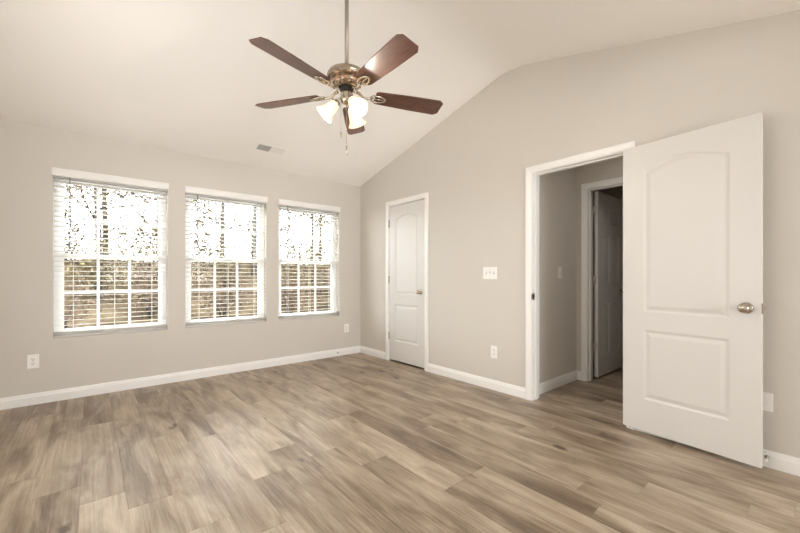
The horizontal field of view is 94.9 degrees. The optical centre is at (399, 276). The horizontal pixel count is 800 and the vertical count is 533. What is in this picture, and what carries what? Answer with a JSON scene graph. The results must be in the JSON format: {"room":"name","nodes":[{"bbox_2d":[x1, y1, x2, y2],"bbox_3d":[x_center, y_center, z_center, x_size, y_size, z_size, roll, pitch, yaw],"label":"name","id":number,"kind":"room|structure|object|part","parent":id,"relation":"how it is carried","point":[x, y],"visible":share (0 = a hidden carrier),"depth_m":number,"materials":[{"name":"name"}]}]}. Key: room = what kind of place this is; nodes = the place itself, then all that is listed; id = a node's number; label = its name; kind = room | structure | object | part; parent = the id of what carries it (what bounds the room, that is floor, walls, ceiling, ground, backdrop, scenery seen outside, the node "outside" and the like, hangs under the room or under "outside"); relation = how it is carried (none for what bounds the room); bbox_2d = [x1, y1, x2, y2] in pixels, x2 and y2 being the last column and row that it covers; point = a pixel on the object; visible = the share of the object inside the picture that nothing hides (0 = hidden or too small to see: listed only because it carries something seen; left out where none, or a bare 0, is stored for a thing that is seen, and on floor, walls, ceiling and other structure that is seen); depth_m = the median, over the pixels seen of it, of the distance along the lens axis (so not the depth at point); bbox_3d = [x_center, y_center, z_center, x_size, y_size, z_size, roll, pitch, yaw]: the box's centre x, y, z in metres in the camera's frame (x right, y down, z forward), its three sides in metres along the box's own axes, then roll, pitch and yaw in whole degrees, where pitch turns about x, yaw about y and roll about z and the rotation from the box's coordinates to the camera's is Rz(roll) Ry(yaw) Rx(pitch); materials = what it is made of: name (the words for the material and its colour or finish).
{"room":"empty bedroom","nodes":[
{"label":"empty bedroom","id":0,"kind":"room"},
{"bbox_2d":[0,119,359,397],"bbox_3d":[-2.034,-0.102,4.285,3.900,2.438,0.160,0,0,-40],"label":"wall","id":1,"kind":"structure","parent":0,"point":[29,153],"depth_m":3.68,"materials":[{"name":"beige paint"}]},
{"bbox_2d":[27,354,38,368],"bbox_3d":[-3.193,0.741,3.196,0.074,0.120,0.008,0,0,-40],"label":"wall outlet","id":2,"kind":"object","parent":1,"relation":"attached to","point":[32,360],"visible":1,"depth_m":3.19,"materials":[{"name":"white plastic"}]},
{"bbox_2d":[54,178,165,334],"bbox_3d":[-2.844,-0.189,3.653,0.875,1.488,0.070,0,0,-40],"label":"window","id":3,"kind":"structure","parent":1,"relation":"in","point":[59,292],"depth_m":3.58,"materials":[{"name":"white plastic"}]},
{"bbox_2d":[52,167,168,337],"bbox_3d":[-2.779,-0.209,3.578,0.890,1.524,0.087,0,0,-40],"label":"window blind","id":4,"kind":"object","parent":3,"relation":"attached to","point":[58,173],"visible":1,"depth_m":3.56,"materials":[{"name":"white plastic"}]},
{"bbox_3d":[-2.789,0.543,3.589,0.867,0.019,0.052,0,0,-40],"label":"rail","id":5,"kind":"part","parent":4,"relation":"part of","materials":[{"name":"white plastic"}]},
{"bbox_3d":[-2.788,-0.172,3.590,0.006,1.431,0.056,0,0,-40],"label":"ladder cord","id":6,"kind":"part","parent":4,"relation":"part of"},
{"bbox_3d":[-2.557,-0.172,3.785,0.006,1.431,0.056,0,0,-40],"label":"ladder cord","id":7,"kind":"part","parent":4,"relation":"part of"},
{"bbox_3d":[-2.853,-0.532,3.664,0.803,0.730,0.028,0,0,-40],"label":"sash","id":8,"kind":"part","parent":3,"relation":"part of","materials":[{"name":"white plastic"}]},
{"bbox_3d":[-2.833,0.154,3.641,0.803,0.730,0.028,0,0,-40],"label":"sash","id":9,"kind":"part","parent":3,"relation":"part of","materials":[{"name":"white plastic"}]},
{"bbox_2d":[0,346,359,409],"bbox_3d":[-1.978,1.069,4.218,3.660,0.097,0.015,0,0,-40],"label":"baseboard","id":10,"kind":"structure","parent":1,"relation":"attached to","point":[89,390],"depth_m":3.76,"materials":[{"name":"white paint"}]},
{"bbox_2d":[185,195,263,324],"bbox_3d":[-2.051,-0.189,4.322,0.873,1.488,0.070,0,0,-40],"label":"window","id":11,"kind":"structure","parent":1,"relation":"in","point":[260,276],"depth_m":4.30,"materials":[{"name":"white plastic"}]},
{"bbox_3d":[-2.060,-0.532,4.333,0.801,0.730,0.028,0,0,-40],"label":"sash","id":12,"kind":"part","parent":11,"relation":"part of","materials":[{"name":"white plastic"}]},
{"bbox_3d":[-2.041,0.154,4.310,0.801,0.730,0.028,0,0,-40],"label":"sash","id":13,"kind":"part","parent":11,"relation":"part of","materials":[{"name":"white plastic"}]},
{"bbox_2d":[185,186,267,327],"bbox_3d":[-1.987,-0.209,4.247,0.888,1.524,0.087,0,0,-40],"label":"window blind","id":14,"kind":"object","parent":11,"relation":"attached to","point":[189,190],"visible":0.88,"depth_m":4.24,"materials":[{"name":"white plastic"}]},
{"bbox_3d":[-1.997,0.543,4.258,0.865,0.019,0.052,0,0,-40],"label":"rail","id":15,"kind":"part","parent":14,"relation":"part of","materials":[{"name":"white plastic"}]},
{"bbox_3d":[-1.996,-0.172,4.259,0.006,1.431,0.056,0,0,-40],"label":"ladder cord","id":16,"kind":"part","parent":14,"relation":"part of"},
{"bbox_3d":[-1.766,-0.172,4.454,0.006,1.431,0.056,0,0,-40],"label":"ladder cord","id":17,"kind":"part","parent":14,"relation":"part of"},
{"bbox_2d":[279,207,335,317],"bbox_3d":[-1.268,-0.189,4.984,0.873,1.488,0.070,0,0,-40],"label":"window","id":18,"kind":"structure","parent":1,"relation":"in","point":[332,259],"depth_m":5.05,"materials":[{"name":"white plastic"}]},
{"bbox_3d":[-1.277,-0.532,4.995,0.801,0.730,0.028,0,0,-40],"label":"sash","id":19,"kind":"part","parent":18,"relation":"part of","materials":[{"name":"white plastic"}]},
{"bbox_3d":[-1.258,0.154,4.972,0.801,0.730,0.028,0,0,-40],"label":"sash","id":20,"kind":"part","parent":18,"relation":"part of","materials":[{"name":"white plastic"}]},
{"bbox_2d":[278,199,339,319],"bbox_3d":[-1.204,-0.209,4.908,0.888,1.524,0.087,0,0,-40],"label":"window blind","id":21,"kind":"object","parent":18,"relation":"attached to","point":[281,202],"visible":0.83,"depth_m":4.89,"materials":[{"name":"white plastic"}]},
{"bbox_3d":[-1.213,-0.172,4.921,0.006,1.431,0.056,0,0,-40],"label":"ladder cord","id":22,"kind":"part","parent":21,"relation":"part of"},
{"bbox_3d":[-1.214,0.543,4.920,0.865,0.019,0.052,0,0,-40],"label":"rail","id":23,"kind":"part","parent":21,"relation":"part of","materials":[{"name":"white plastic"}]},
{"bbox_2d":[344,324,348,331],"bbox_3d":[-0.763,0.739,5.248,0.074,0.120,0.008,0,0,-40],"label":"wall outlet","id":24,"kind":"object","parent":1,"relation":"attached to","point":[346,326],"visible":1,"depth_m":5.24,"materials":[{"name":"white plastic"}]},
{"bbox_2d":[0,353,799,532],"bbox_3d":[0.683,1.157,3.097,6.540,0.080,5.200,0,0,-40],"label":"floor","id":25,"kind":"structure","parent":0,"point":[356,442],"depth_m":2.21,"materials":[{"name":"beige wood"}]},
{"bbox_2d":[0,0,799,185],"bbox_3d":[-0.357,-1.675,2.298,3.900,0.792,5.360,0,0,-40],"label":"ceiling","id":26,"kind":"structure","parent":0,"point":[182,76],"depth_m":2.88,"materials":[{"name":"paint"}]},
{"bbox_2d":[253,142,287,155],"bbox_3d":[-1.451,-1.425,4.128,0.340,0.046,0.153,0,0,-40],"label":"ceiling vent","id":27,"kind":"object","parent":26,"relation":"in","point":[261,147],"visible":1,"depth_m":4.12,"materials":[{"name":"metal"}]},
{"bbox_2d":[249,0,442,154],"bbox_3d":[-0.318,-1.363,2.286,1.261,1.183,1.220,0,0,-40],"label":"ceiling fan","id":28,"kind":"object","parent":26,"relation":"hanging from","point":[347,78],"visible":1,"depth_m":2.24,"materials":[{"name":"brown wood"}]},
{"bbox_3d":[-0.736,-1.158,2.442,0.463,0.038,0.136,0,0,17],"label":"blade","id":29,"kind":"part","parent":28,"relation":"part of","materials":[{"name":"brown wood"}]},
{"bbox_3d":[-0.576,-1.158,1.980,0.136,0.038,0.463,0,0,35],"label":"blade","id":30,"kind":"part","parent":28,"relation":"part of","materials":[{"name":"brown wood"}]},
{"bbox_3d":[-0.462,-1.037,2.309,0.132,0.136,0.120,0,0,-40],"label":"lamp shade","id":31,"kind":"part","parent":28,"relation":"part of","materials":[{"name":"white glass"}]},
{"bbox_3d":[-0.400,-1.097,2.315,0.060,0.064,0.052,0,0,-40],"label":"lamp arm","id":32,"kind":"part","parent":28,"relation":"part of","materials":[{"name":"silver metal"}]},
{"bbox_3d":[-0.337,-0.961,2.321,0.002,0.245,0.003,0,0,-40],"label":"pull chain","id":33,"kind":"part","parent":28,"relation":"part of","materials":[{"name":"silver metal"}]},
{"bbox_3d":[-0.345,-1.158,2.738,0.136,0.038,0.463,0,0,-1],"label":"blade","id":34,"kind":"part","parent":28,"relation":"part of","materials":[{"name":"brown wood"}]},
{"bbox_3d":[-0.276,-1.055,2.243,0.052,0.068,0.068,0,0,-40],"label":"bulb","id":35,"kind":"part","parent":28,"relation":"part of","materials":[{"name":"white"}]},
{"bbox_3d":[-0.298,-1.037,2.439,0.133,0.136,0.117,0,0,-40],"label":"lamp shade","id":36,"kind":"part","parent":28,"relation":"part of","materials":[{"name":"white glass"}]},
{"bbox_3d":[-0.266,-1.037,2.229,0.122,0.136,0.135,0,0,-40],"label":"lamp shade","id":37,"kind":"part","parent":28,"relation":"part of","materials":[{"name":"white glass"}]},
{"bbox_3d":[-0.086,-1.158,1.989,0.136,0.038,0.463,0,0,-37],"label":"blade","id":38,"kind":"part","parent":28,"relation":"part of","materials":[{"name":"brown wood"}]},
{"bbox_3d":[0.056,-1.158,2.457,0.463,0.038,0.136,0,0,-19],"label":"blade","id":39,"kind":"part","parent":28,"relation":"part of","materials":[{"name":"brown wood"}]},
{"bbox_2d":[539,167,576,383],"bbox_3d":[1.593,-0.102,3.794,1.010,2.438,0.120,0,0,-40],"label":"wall","id":40,"kind":"structure","parent":0,"point":[557,190],"depth_m":3.72,"materials":[{"name":"beige paint"}]},
{"bbox_2d":[539,370,576,394],"bbox_3d":[1.587,1.069,3.701,0.880,0.097,0.015,0,0,-40],"label":"baseboard","id":41,"kind":"structure","parent":40,"relation":"attached to","point":[546,386],"depth_m":3.69,"materials":[{"name":"white paint"}]},
{"bbox_2d":[558,267,561,277],"bbox_3d":[1.635,-0.038,3.740,0.074,0.120,0.016,0,0,-40],"label":"light switch","id":42,"kind":"object","parent":40,"relation":"attached to","point":[559,268],"visible":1,"depth_m":3.73,"materials":[{"name":"white plastic"}]},
{"bbox_2d":[360,10,799,457],"bbox_3d":[1.087,-0.417,3.517,0.120,3.068,5.040,0,0,-40],"label":"wall","id":43,"kind":"structure","parent":0,"point":[471,166],"depth_m":3.17,"materials":[{"name":"beige paint"}]},
{"bbox_2d":[360,346,385,358],"bbox_3d":[-0.393,1.069,5.165,0.015,0.097,0.612,0,0,-40],"label":"baseboard","id":44,"kind":"structure","parent":43,"relation":"attached to","point":[365,350],"depth_m":5.14,"materials":[{"name":"white paint"}]},
{"bbox_2d":[388,199,424,367],"bbox_3d":[0.063,0.087,4.617,0.097,2.012,0.678,0,0,-40],"label":"door","id":45,"kind":"structure","parent":43,"relation":"in","point":[406,222],"depth_m":4.59,"materials":[{"name":"white paint"}]},
{"bbox_2d":[386,192,427,371],"bbox_3d":[0.115,0.065,4.656,0.137,2.105,0.800,0,0,-40],"label":"door frame","id":46,"kind":"structure","parent":43,"relation":"attached to","point":[422,196],"depth_m":4.49,"materials":[{"name":"white paint"}]},
{"bbox_2d":[428,363,524,398],"bbox_3d":[0.738,1.069,3.827,0.015,0.097,1.264,0,0,-40],"label":"baseboard","id":47,"kind":"structure","parent":43,"relation":"attached to","point":[506,388],"depth_m":3.73,"materials":[{"name":"white paint"}]},
{"bbox_2d":[483,267,496,278],"bbox_3d":[0.891,-0.033,3.644,0.016,0.120,0.166,0,0,-40],"label":"light switch","id":48,"kind":"object","parent":43,"relation":"attached to","point":[488,272],"visible":1,"depth_m":3.64,"materials":[{"name":"white plastic"}]},
{"bbox_2d":[491,345,496,358],"bbox_3d":[0.924,0.744,3.611,0.008,0.120,0.074,0,0,-40],"label":"wall outlet","id":49,"kind":"object","parent":43,"relation":"attached to","point":[493,348],"visible":1,"depth_m":3.61,"materials":[{"name":"white plastic"}]},
{"bbox_2d":[525,141,635,429],"bbox_3d":[1.481,0.065,3.051,0.154,2.105,0.880,0,0,-40],"label":"door frame","id":50,"kind":"structure","parent":43,"relation":"attached to","point":[532,173],"depth_m":3.31,"materials":[{"name":"white paint"}]},
{"bbox_2d":[623,112,764,467],"bbox_3d":[1.855,0.079,2.396,0.163,2.016,0.764,0,0,-33],"label":"door","id":51,"kind":"structure","parent":43,"relation":"in","point":[693,308],"depth_m":2.33,"materials":[{"name":"white paint"}]},
{"bbox_3d":[1.979,0.184,2.112,0.052,0.055,0.055,0,0,-33],"label":"knob","id":52,"kind":"part","parent":51,"relation":"part of","materials":[{"name":"silver metal"}]},
{"bbox_2d":[635,428,799,476],"bbox_3d":[2.187,1.069,2.110,0.015,0.097,1.470,0,0,-40],"label":"baseboard","id":53,"kind":"structure","parent":43,"relation":"attached to","point":[777,461],"depth_m":2.10,"materials":[{"name":"white paint"}]},
{"bbox_2d":[763,392,772,411],"bbox_3d":[2.146,0.737,2.165,0.007,0.108,0.074,0,0,-40],"label":"blank wall plate","id":54,"kind":"object","parent":43,"relation":"attached to","point":[767,397],"visible":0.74,"depth_m":2.15,"materials":[{"name":"white plastic"}]},
{"bbox_2d":[577,157,622,370],"bbox_3d":[3.220,-0.102,3.781,1.720,2.438,2.930,0,0,-40],"label":"wall","id":55,"kind":"structure","parent":0,"point":[609,169],"depth_m":3.97,"materials":[{"name":"beige paint"}]},
{"bbox_2d":[577,370,580,379],"bbox_3d":[1.930,1.069,3.965,0.015,0.097,0.053,0,0,-40],"label":"baseboard","id":56,"kind":"structure","parent":55,"relation":"attached to","point":[578,372],"depth_m":3.96,"materials":[{"name":"white paint"}]},
{"bbox_2d":[581,176,622,380],"bbox_3d":[2.271,0.065,3.673,0.164,2.105,0.833,0,0,-40],"label":"door frame","id":57,"kind":"structure","parent":55,"relation":"attached to","point":[587,189],"depth_m":3.92,"materials":[{"name":"white paint"}]},
{"bbox_2d":[593,191,622,376],"bbox_3d":[2.408,0.086,4.187,0.742,2.018,0.098,0,0,-40],"label":"door","id":58,"kind":"structure","parent":55,"relation":"in","point":[607,347],"depth_m":4.16,"materials":[{"name":"white paint"}]},
{"label":"outside","id":59,"kind":"structure","parent":0,"visible":0},
{"bbox_2d":[64,259,330,327],"bbox_3d":[-8.844,0.316,18.285,36.000,2.714,30.000,0,0,-40],"label":"ground","id":60,"kind":"structure","parent":59,"point":[107,303],"depth_m":10.09,"materials":[{"name":"brown soil"}]},
{"bbox_2d":[64,224,88,282],"bbox_3d":[-9.099,-0.566,8.527,2.855,2.356,2.501,0,0,-40],"label":"shrub","id":61,"kind":"object","parent":60,"relation":"on","point":[65,239],"visible":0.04,"depth_m":8.92,"materials":[{"name":"green plant"}]},
{"bbox_2d":[64,186,113,216],"bbox_3d":[-10.143,-4.222,10.434,5.192,8.652,5.732,0,0,-40],"label":"tree","id":62,"kind":"object","parent":60,"relation":"on","point":[71,186],"visible":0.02,"depth_m":12.21,"materials":[{"name":"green plant"}]},
{"bbox_2d":[64,267,117,327],"bbox_3d":[-6.316,0.489,6.522,1.619,1.386,1.802,0,0,-3],"label":"shrub","id":63,"kind":"object","parent":60,"relation":"on","point":[80,287],"visible":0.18,"depth_m":6.85,"materials":[{"name":"green plant"}]},
{"bbox_2d":[64,189,136,263],"bbox_3d":[-11.411,-2.116,12.767,3.832,3.520,3.165,0,0,-20],"label":"shrub","id":64,"kind":"object","parent":60,"relation":"on","point":[65,214],"visible":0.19,"depth_m":13.11,"materials":[{"name":"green plant"}]},
{"bbox_2d":[64,223,157,300],"bbox_3d":[-7.479,-0.433,9.318,2.547,2.166,2.578,0,0,33],"label":"shrub","id":65,"kind":"object","parent":60,"relation":"on","point":[84,277],"visible":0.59,"depth_m":9.20,"materials":[{"name":"green plant"}]},
{"bbox_2d":[64,184,157,289],"bbox_3d":[-8.132,-3.287,10.302,3.923,7.502,5.340,0,0,2],"label":"tree","id":66,"kind":"object","parent":60,"relation":"on","point":[81,191],"visible":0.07,"depth_m":10.15,"materials":[{"name":"green plant"}]},
{"bbox_2d":[102,189,127,254],"bbox_3d":[-12.189,-5.566,14.747,6.050,10.001,6.878,0,0,-40],"label":"tree","id":67,"kind":"object","parent":60,"relation":"on","point":[103,217],"visible":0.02,"depth_m":14.53,"materials":[{"name":"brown plant"}]},
{"bbox_2d":[75,185,157,273],"bbox_3d":[-8.428,-4.707,12.504,5.388,9.506,6.913,0,0,-9],"label":"tree","id":68,"kind":"object","parent":60,"relation":"on","point":[75,185],"visible":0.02,"depth_m":12.09,"materials":[{"name":"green plant"}]},
{"bbox_2d":[90,201,194,266],"bbox_3d":[-9.750,-1.761,13.938,3.394,2.897,2.868,0,0,21],"label":"shrub","id":69,"kind":"object","parent":60,"relation":"on","point":[118,228],"visible":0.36,"depth_m":13.71,"materials":[{"name":"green plant"}]},
{"bbox_2d":[100,251,204,317],"bbox_3d":[-5.647,0.180,8.549,1.906,1.622,1.616,0,0,-5],"label":"shrub","id":70,"kind":"object","parent":60,"relation":"on","point":[146,284],"visible":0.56,"depth_m":8.30,"materials":[{"name":"green plant"}]},
{"bbox_2d":[112,220,237,286],"bbox_3d":[-6.771,-0.666,10.902,2.419,2.328,2.665,0,0,21],"label":"shrub","id":71,"kind":"object","parent":60,"relation":"on","point":[153,234],"visible":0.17,"depth_m":10.64,"materials":[{"name":"green plant"}]},
{"bbox_2d":[125,194,230,256],"bbox_3d":[-10.471,-5.575,16.578,5.004,10.002,5.653,0,0,-12],"label":"tree","id":72,"kind":"object","parent":60,"relation":"on","point":[148,194],"visible":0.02,"depth_m":17.96,"materials":[{"name":"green plant"}]},
{"bbox_2d":[152,196,234,264],"bbox_3d":[-8.710,-2.196,16.184,3.602,3.544,3.462,0,0,2],"label":"shrub","id":73,"kind":"object","parent":60,"relation":"on","point":[201,221],"visible":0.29,"depth_m":15.80,"materials":[{"name":"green plant"}]},
{"bbox_2d":[148,199,284,286],"bbox_3d":[-5.558,-3.249,12.147,5.368,7.503,4.327,0,0,3],"label":"tree","id":74,"kind":"object","parent":60,"relation":"on","point":[191,203],"visible":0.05,"depth_m":11.97,"materials":[{"name":"green plant"}]},
{"bbox_2d":[191,219,255,293],"bbox_3d":[-5.457,-0.616,11.351,2.000,2.380,2.691,0,0,-40],"label":"shrub","id":75,"kind":"object","parent":60,"relation":"on","point":[220,272],"visible":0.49,"depth_m":11.26,"materials":[{"name":"green plant"}]},
{"bbox_2d":[191,262,256,318],"bbox_3d":[-4.372,0.338,8.847,1.667,1.535,1.757,0,0,7],"label":"shrub","id":76,"kind":"object","parent":60,"relation":"on","point":[232,303],"visible":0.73,"depth_m":8.75,"materials":[{"name":"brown plant"}]},
{"bbox_2d":[215,209,295,266],"bbox_3d":[-6.683,-1.898,17.036,3.734,3.118,3.003,0,0,-40],"label":"shrub","id":77,"kind":"object","parent":60,"relation":"on","point":[246,255],"visible":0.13,"depth_m":16.59,"materials":[{"name":"green plant"}]},
{"bbox_2d":[243,207,304,275],"bbox_3d":[-5.473,-4.380,14.821,5.968,9.002,6.358,0,0,15],"label":"tree","id":78,"kind":"object","parent":60,"relation":"on","point":[254,207],"visible":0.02,"depth_m":14.54,"materials":[{"name":"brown plant"}]},
{"bbox_2d":[247,267,323,312],"bbox_3d":[-3.119,0.394,9.695,1.795,1.498,1.905,0,0,-40],"label":"shrub","id":79,"kind":"object","parent":60,"relation":"on","point":[287,303],"visible":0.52,"depth_m":9.61,"materials":[{"name":"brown plant"}]},
{"bbox_2d":[280,235,326,300],"bbox_3d":[-3.172,-0.232,11.568,1.950,2.068,2.189,0,0,19],"label":"shrub","id":80,"kind":"object","parent":60,"relation":"on","point":[304,257],"visible":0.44,"depth_m":11.39,"materials":[{"name":"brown plant"}]},
{"bbox_2d":[280,210,328,264],"bbox_3d":[-5.140,-2.171,18.839,3.365,3.437,4.676,0,0,30],"label":"shrub","id":81,"kind":"object","parent":60,"relation":"on","point":[291,232],"visible":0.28,"depth_m":18.45,"materials":[{"name":"green plant"}]},
{"bbox_2d":[280,210,329,281],"bbox_3d":[-3.362,-3.650,15.198,5.440,8.000,5.486,0,0,-40],"label":"tree","id":82,"kind":"object","parent":60,"relation":"on","point":[311,227],"visible":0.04,"depth_m":14.90,"materials":[{"name":"green plant"}]},
{"bbox_2d":[283,211,330,270],"bbox_3d":[-3.765,-4.634,18.046,5.830,9.094,5.321,0,0,-36],"label":"tree","id":83,"kind":"object","parent":60,"relation":"on","point":[292,211],"visible":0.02,"depth_m":18.02,"materials":[{"name":"green plant"}]},
{"bbox_2d":[289,232,330,291],"bbox_3d":[-3.066,-0.623,13.329,2.801,2.486,2.426,0,0,25],"label":"shrub","id":84,"kind":"object","parent":60,"relation":"on","point":[319,285],"visible":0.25,"depth_m":13.24,"materials":[{"name":"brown plant"}]},
{"bbox_2d":[300,219,328,257],"bbox_3d":[-3.197,-1.981,19.380,3.902,3.212,3.745,0,0,19],"label":"shrub","id":85,"kind":"object","parent":60,"relation":"on","point":[300,219],"visible":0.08,"depth_m":19.17,"materials":[{"name":"green plant"}]},
{"bbox_2d":[311,215,321,260],"bbox_3d":[-4.919,-5.593,21.488,5.357,10.001,5.776,0,0,-40],"label":"tree","id":86,"kind":"object","parent":60,"relation":"on","point":[320,241],"visible":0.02,"depth_m":22.05,"materials":[{"name":"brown plant"}]},
{"bbox_2d":[304,255,330,304],"bbox_3d":[-2.148,0.087,11.227,1.873,1.883,2.107,0,0,-40],"label":"shrub","id":87,"kind":"object","parent":60,"relation":"on","point":[325,271],"visible":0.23,"depth_m":11.15,"materials":[{"name":"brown plant"}]}
]}

